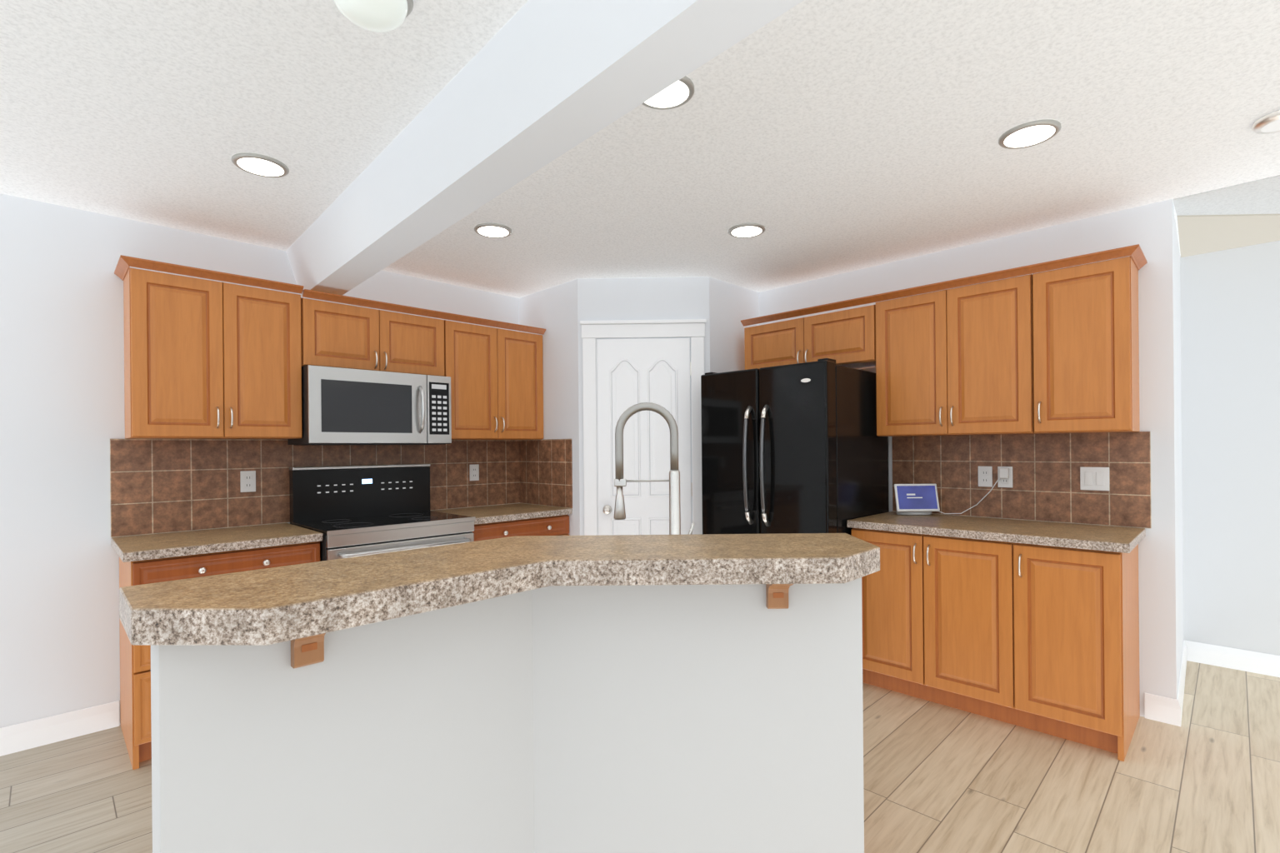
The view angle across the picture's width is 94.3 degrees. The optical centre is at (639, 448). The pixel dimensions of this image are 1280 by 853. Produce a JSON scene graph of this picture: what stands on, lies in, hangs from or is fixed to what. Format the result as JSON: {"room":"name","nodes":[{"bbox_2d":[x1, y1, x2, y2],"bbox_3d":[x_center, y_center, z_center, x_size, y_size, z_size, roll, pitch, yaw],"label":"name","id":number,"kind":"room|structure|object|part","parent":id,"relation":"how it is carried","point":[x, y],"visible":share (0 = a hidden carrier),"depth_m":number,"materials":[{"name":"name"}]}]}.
{"room":"kitchen","nodes":[
{"label":"kitchen","id":0,"kind":"room"},
{"bbox_2d":[0,193,518,728],"bbox_3d":[-2.750,0.113,2.793,7.720,2.485,0.120,-1,0,-45],"label":"wall","id":1,"kind":"structure","parent":0,"point":[62,373],"depth_m":2.78,"materials":[{"name":"white paint"}]},
{"bbox_2d":[117,255,307,439],"bbox_3d":[-2.176,-0.456,3.058,0.703,0.812,0.316,-1,0,-45],"label":"upper cabinet","id":2,"kind":"object","parent":1,"relation":"attached to","point":[206,359],"depth_m":2.91,"materials":[{"name":"brown wood"}]},
{"bbox_2d":[110,439,572,537],"bbox_3d":[-1.518,0.184,3.486,2.340,0.478,0.639,-1,0,-45],"label":"backsplash","id":3,"kind":"structure","parent":1,"relation":"attached to","point":[161,486],"depth_m":3.34,"materials":[{"name":"tile"}]},
{"bbox_2d":[240,470,255,492],"bbox_3d":[-2.160,0.184,3.276,0.072,0.116,0.010,-1,0,-45],"label":"electrical outlet","id":4,"kind":"object","parent":3,"relation":"attached to","point":[247,481],"visible":1,"depth_m":3.27,"materials":[{"name":"white plastic"}]},
{"bbox_2d":[469,464,479,480],"bbox_3d":[-1.185,0.175,4.251,0.072,0.116,0.010,-1,0,-45],"label":"electrical outlet","id":5,"kind":"object","parent":3,"relation":"attached to","point":[474,472],"visible":1,"depth_m":4.25,"materials":[{"name":"white plastic"}]},
{"bbox_2d":[304,295,447,376],"bbox_3d":[-1.639,-0.631,3.597,0.814,0.368,0.316,-1,0,-45],"label":"upper cabinet","id":6,"kind":"object","parent":1,"relation":"attached to","point":[342,336],"depth_m":3.46,"materials":[{"name":"brown wood"}]},
{"bbox_2d":[287,365,451,445],"bbox_3d":[-1.583,-0.232,3.545,0.810,0.424,0.448,-1,0,-45],"label":"microwave","id":7,"kind":"object","parent":6,"relation":"attached to","point":[340,406],"visible":0.98,"depth_m":3.38,"materials":[{"name":"silver metal"}]},
{"bbox_2d":[447,318,544,439],"bbox_3d":[-1.079,-0.440,4.156,0.757,0.760,0.316,-1,0,-45],"label":"upper cabinet","id":8,"kind":"object","parent":1,"relation":"attached to","point":[496,375],"depth_m":4.03,"materials":[{"name":"brown wood"}]},
{"bbox_2d":[518,276,759,535],"bbox_3d":[-0.010,0.088,4.486,1.209,2.484,1.358,-1,0,-45],"label":"wall","id":9,"kind":"structure","parent":0,"point":[558,313],"depth_m":4.07,"materials":[{"name":"white paint"}]},
{"bbox_2d":[580,319,706,535],"bbox_3d":[0.030,0.233,4.006,0.852,2.190,0.034,-1,0,1],"label":"door frame","id":10,"kind":"structure","parent":9,"relation":"attached to","point":[593,331],"depth_m":4.00,"materials":[{"name":"white wood"}]},
{"bbox_2d":[596,338,692,535],"bbox_3d":[0.026,0.289,4.004,0.465,2.058,0.472,-1,0,-45],"label":"pantry door","id":11,"kind":"structure","parent":9,"relation":"in","point":[630,372],"depth_m":4.01,"materials":[{"name":"white wood"}]},
{"bbox_2d":[0,660,1279,852],"bbox_3d":[0.575,1.355,0.223,9.010,0.060,8.440,-1,0,-45],"label":"floor","id":12,"kind":"structure","parent":0,"point":[947,779],"depth_m":2.33,"materials":[{"name":"laminate"}]},
{"bbox_2d":[116,543,319,769],"bbox_3d":[-2.072,0.908,2.946,0.727,0.878,0.607,-1,0,-45],"label":"base cabinet","id":13,"kind":"object","parent":12,"relation":"on","point":[135,661],"depth_m":2.60,"materials":[{"name":"brown wood"}]},
{"bbox_2d":[110,523,322,563],"bbox_3d":[-2.073,0.448,2.923,0.756,0.039,0.630,-1,0,-45],"label":"countertop","id":14,"kind":"structure","parent":13,"relation":"on","point":[134,549],"depth_m":2.79,"materials":[{"name":"beige stone"}]},
{"bbox_2d":[289,464,474,561],"bbox_3d":[-1.468,0.722,3.439,0.812,1.234,0.705,-1,0,-45],"label":"range","id":15,"kind":"object","parent":12,"relation":"on","point":[347,512],"visible":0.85,"depth_m":3.45,"materials":[{"name":"black metal"}]},
{"bbox_2d":[150,580,864,852],"bbox_3d":[-0.195,0.829,1.759,1.924,1.001,1.356,-1,0,-45],"label":"kitchen island","id":16,"kind":"object","parent":12,"relation":"on","point":[654,693],"depth_m":1.59,"materials":[{"name":"grey paint"}]},
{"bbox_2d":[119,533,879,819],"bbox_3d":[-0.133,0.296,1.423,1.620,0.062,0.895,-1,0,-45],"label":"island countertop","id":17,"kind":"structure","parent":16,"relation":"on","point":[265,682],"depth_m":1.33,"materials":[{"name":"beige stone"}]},
{"bbox_2d":[614,402,694,534],"bbox_3d":[0.042,0.131,1.900,0.192,0.556,0.192,-1,0,-45],"label":"faucet","id":18,"kind":"object","parent":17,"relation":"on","point":[620,482],"visible":0.79,"depth_m":1.89,"materials":[{"name":"silver metal"}]},
{"bbox_2d":[472,513,572,541],"bbox_3d":[-0.963,0.898,4.054,0.756,0.878,0.607,-1,0,-45],"label":"base cabinet","id":19,"kind":"object","parent":12,"relation":"on","point":[547,526],"depth_m":3.85,"materials":[{"name":"brown wood"}]},
{"bbox_2d":[432,503,572,526],"bbox_3d":[-0.955,0.438,4.041,0.755,0.039,0.630,-1,0,-45],"label":"countertop","id":20,"kind":"structure","parent":19,"relation":"on","point":[497,513],"depth_m":3.93,"materials":[{"name":"beige stone"}]},
{"bbox_2d":[700,358,889,535],"bbox_3d":[0.953,0.417,3.723,0.872,1.804,0.863,-1,0,-45],"label":"fridge","id":21,"kind":"object","parent":12,"relation":"on","point":[797,448],"visible":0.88,"depth_m":3.40,"materials":[{"name":"black metal"}]},
{"bbox_2d":[846,511,1145,761],"bbox_3d":[1.800,0.853,3.083,0.640,0.918,1.215,-1,0,-45],"label":"base cabinet","id":22,"kind":"object","parent":12,"relation":"on","point":[1032,625],"visible":0.98,"depth_m":2.79,"materials":[{"name":"brown wood"}]},
{"bbox_2d":[846,511,1145,554],"bbox_3d":[1.796,0.413,3.083,0.625,0.039,1.215,-1,0,-45],"label":"countertop","id":23,"kind":"structure","parent":22,"relation":"on","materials":[{"name":"stone"}]},
{"bbox_2d":[894,467,1009,515],"bbox_3d":[1.758,0.251,3.383,0.242,0.285,0.550,-1,0,-45],"label":"smart display","id":24,"kind":"object","parent":23,"relation":"on","point":[916,499],"visible":1,"depth_m":3.48,"materials":[{"name":"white plastic"}]},
{"bbox_3d":[1.880,0.246,3.389,0.062,0.278,0.385,-1,0,-45],"label":"cord","id":25,"kind":"part","parent":24,"relation":"part of","materials":[{"name":"white plastic"}]},
{"bbox_2d":[0,0,1279,298],"bbox_3d":[0.551,-1.193,0.223,9.010,0.094,8.440,-1,0,-45],"label":"ceiling","id":26,"kind":"structure","parent":0,"point":[820,138],"depth_m":2.16,"materials":[{"name":"white paint"}]},
{"bbox_2d":[231,152,289,177],"bbox_3d":[-1.525,-1.134,2.390,0.196,0.013,0.196,-1,0,-45],"label":"recessed light","id":27,"kind":"object","parent":26,"relation":"in","point":[261,165],"visible":0.96,"depth_m":2.37,"materials":[{"name":"grey"}]},
{"bbox_2d":[334,0,413,32],"bbox_3d":[-0.675,-1.109,1.485,0.204,0.080,0.204,-1,0,-45],"label":"flush ceiling light","id":28,"kind":"object","parent":26,"relation":"attached to","point":[379,16],"visible":1,"depth_m":1.48,"materials":[{"name":"white"}]},
{"bbox_2d":[474,222,512,238],"bbox_3d":[-0.771,-1.141,3.123,0.196,0.013,0.196,-1,0,-45],"label":"recessed light","id":29,"kind":"object","parent":26,"relation":"in","point":[493,230],"visible":1,"depth_m":3.10,"materials":[{"name":"grey plastic"}]},
{"bbox_2d":[285,0,804,300],"bbox_3d":[0.833,-1.037,0.502,0.565,0.249,8.199,-1,0,-45],"label":"beam","id":30,"kind":"structure","parent":26,"relation":"attached to","point":[532,87],"depth_m":1.72,"materials":[{"name":"white paint"}]},
{"bbox_2d":[642,75,694,109],"bbox_3d":[0.078,-1.149,1.917,0.196,0.013,0.196,-1,0,-45],"label":"recessed light","id":31,"kind":"object","parent":26,"relation":"in","point":[680,91],"visible":0.46,"depth_m":1.93,"materials":[{"name":"grey plastic"}]},
{"bbox_2d":[728,223,765,238],"bbox_3d":[0.567,-1.153,3.155,0.196,0.013,0.196,-1,0,-45],"label":"recessed light","id":32,"kind":"object","parent":26,"relation":"in","point":[746,230],"visible":0.96,"depth_m":3.13,"materials":[{"name":"grey"}]},
{"bbox_2d":[998,119,1061,149],"bbox_3d":[1.445,-1.161,2.206,0.196,0.013,0.196,-1,0,-45],"label":"recessed light","id":33,"kind":"object","parent":26,"relation":"in","point":[1028,134],"visible":1,"depth_m":2.19,"materials":[{"name":"grey plastic"}]},
{"bbox_2d":[1251,110,1279,134],"bbox_3d":[2.281,-1.162,2.107,0.156,0.026,0.156,-1,0,-45],"label":"recessed light","id":34,"kind":"object","parent":26,"relation":"attached to","point":[1268,123],"visible":1,"depth_m":2.12,"materials":[{"name":"plastic"}]},
{"bbox_2d":[759,199,1182,717],"bbox_3d":[1.273,0.076,4.144,3.660,2.485,0.120,-1,0,45],"label":"wall","id":35,"kind":"structure","parent":0,"point":[1151,229],"depth_m":2.89,"materials":[{"name":"white paint"}]},
{"bbox_2d":[740,295,877,369],"bbox_3d":[1.164,-0.703,3.933,0.316,0.375,0.923,-1,0,-45],"label":"upper cabinet","id":36,"kind":"object","parent":35,"relation":"attached to","point":[847,337],"depth_m":3.76,"materials":[{"name":"brown wood"}]},
{"bbox_2d":[870,265,1027,436],"bbox_3d":[1.772,-0.485,3.327,0.316,0.822,0.784,-1,0,-45],"label":"upper cabinet","id":37,"kind":"object","parent":35,"relation":"attached to","point":[953,362],"depth_m":3.19,"materials":[{"name":"brown wood"}]},
{"bbox_2d":[891,431,1151,528],"bbox_3d":[2.026,0.157,3.300,0.008,0.467,1.235,-1,0,-45],"label":"backsplash","id":38,"kind":"structure","parent":35,"relation":"attached to","point":[1046,477],"depth_m":3.19,"materials":[{"name":"tile"}]},
{"bbox_2d":[978,466,992,487],"bbox_3d":[1.952,0.160,3.360,0.010,0.116,0.072,-1,0,-45],"label":"electrical outlet","id":39,"kind":"object","parent":38,"relation":"attached to","point":[985,476],"visible":1,"depth_m":3.36,"materials":[{"name":"white plastic"}]},
{"bbox_2d":[997,466,1012,487],"bbox_3d":[2.022,0.160,3.290,0.010,0.116,0.072,-1,0,-45],"label":"electrical outlet","id":40,"kind":"object","parent":38,"relation":"attached to","point":[1004,482],"visible":0.67,"depth_m":3.29,"materials":[{"name":"white plastic"}]},
{"bbox_2d":[1080,467,1109,490],"bbox_3d":[2.303,0.155,3.010,0.009,0.118,0.118,-1,0,-45],"label":"light switch","id":41,"kind":"object","parent":38,"relation":"attached to","point":[1094,478],"visible":1,"depth_m":3.01,"materials":[{"name":"white plastic"}]},
{"bbox_2d":[1027,245,1141,434],"bbox_3d":[2.183,-0.489,2.915,0.316,0.822,0.379,-1,0,-45],"label":"upper cabinet","id":42,"kind":"object","parent":35,"relation":"attached to","point":[1052,351],"depth_m":2.80,"materials":[{"name":"brown wood"}]},
{"bbox_2d":[1179,252,1183,647],"bbox_3d":[2.939,0.061,3.327,0.145,2.485,1.020,-1,0,45],"label":"wall","id":43,"kind":"structure","parent":0,"point":[1179,252],"depth_m":3.59,"materials":[{"name":"white paint"}]},
{"bbox_2d":[1180,240,1279,655],"bbox_3d":[4.947,0.043,2.124,0.120,2.485,4.688,-1,0,-45],"label":"wall","id":44,"kind":"structure","parent":0,"point":[1230,344],"depth_m":3.50,"materials":[{"name":"white paint"}]},
{"bbox_3d":[0.520,0.083,0.180,8.890,2.485,8.440,-1,0,-45],"label":"wall","id":45,"kind":"structure","parent":0,"visible":0},
{"bbox_2d":[0,700,119,756],"bbox_3d":[-3.979,1.306,1.456,0.014,0.120,4.075,-1,0,45],"label":"baseboard","id":46,"kind":"structure","parent":45,"relation":"attached to","point":[33,734],"depth_m":2.74,"materials":[{"name":"white"}]},
{"bbox_2d":[1156,640,1196,726],"bbox_3d":[2.918,1.244,3.214,0.065,0.120,1.145,-1,0,45],"label":"baseboard","id":47,"kind":"structure","parent":45,"relation":"attached to","point":[1169,711],"depth_m":2.84,"materials":[{"name":"white"}]},
{"bbox_2d":[1196,642,1279,677],"bbox_3d":[4.953,1.225,2.033,4.567,0.120,0.014,-1,0,45],"label":"baseboard","id":48,"kind":"structure","parent":45,"relation":"attached to","point":[1213,655],"depth_m":3.47,"materials":[{"name":"white"}]}
]}

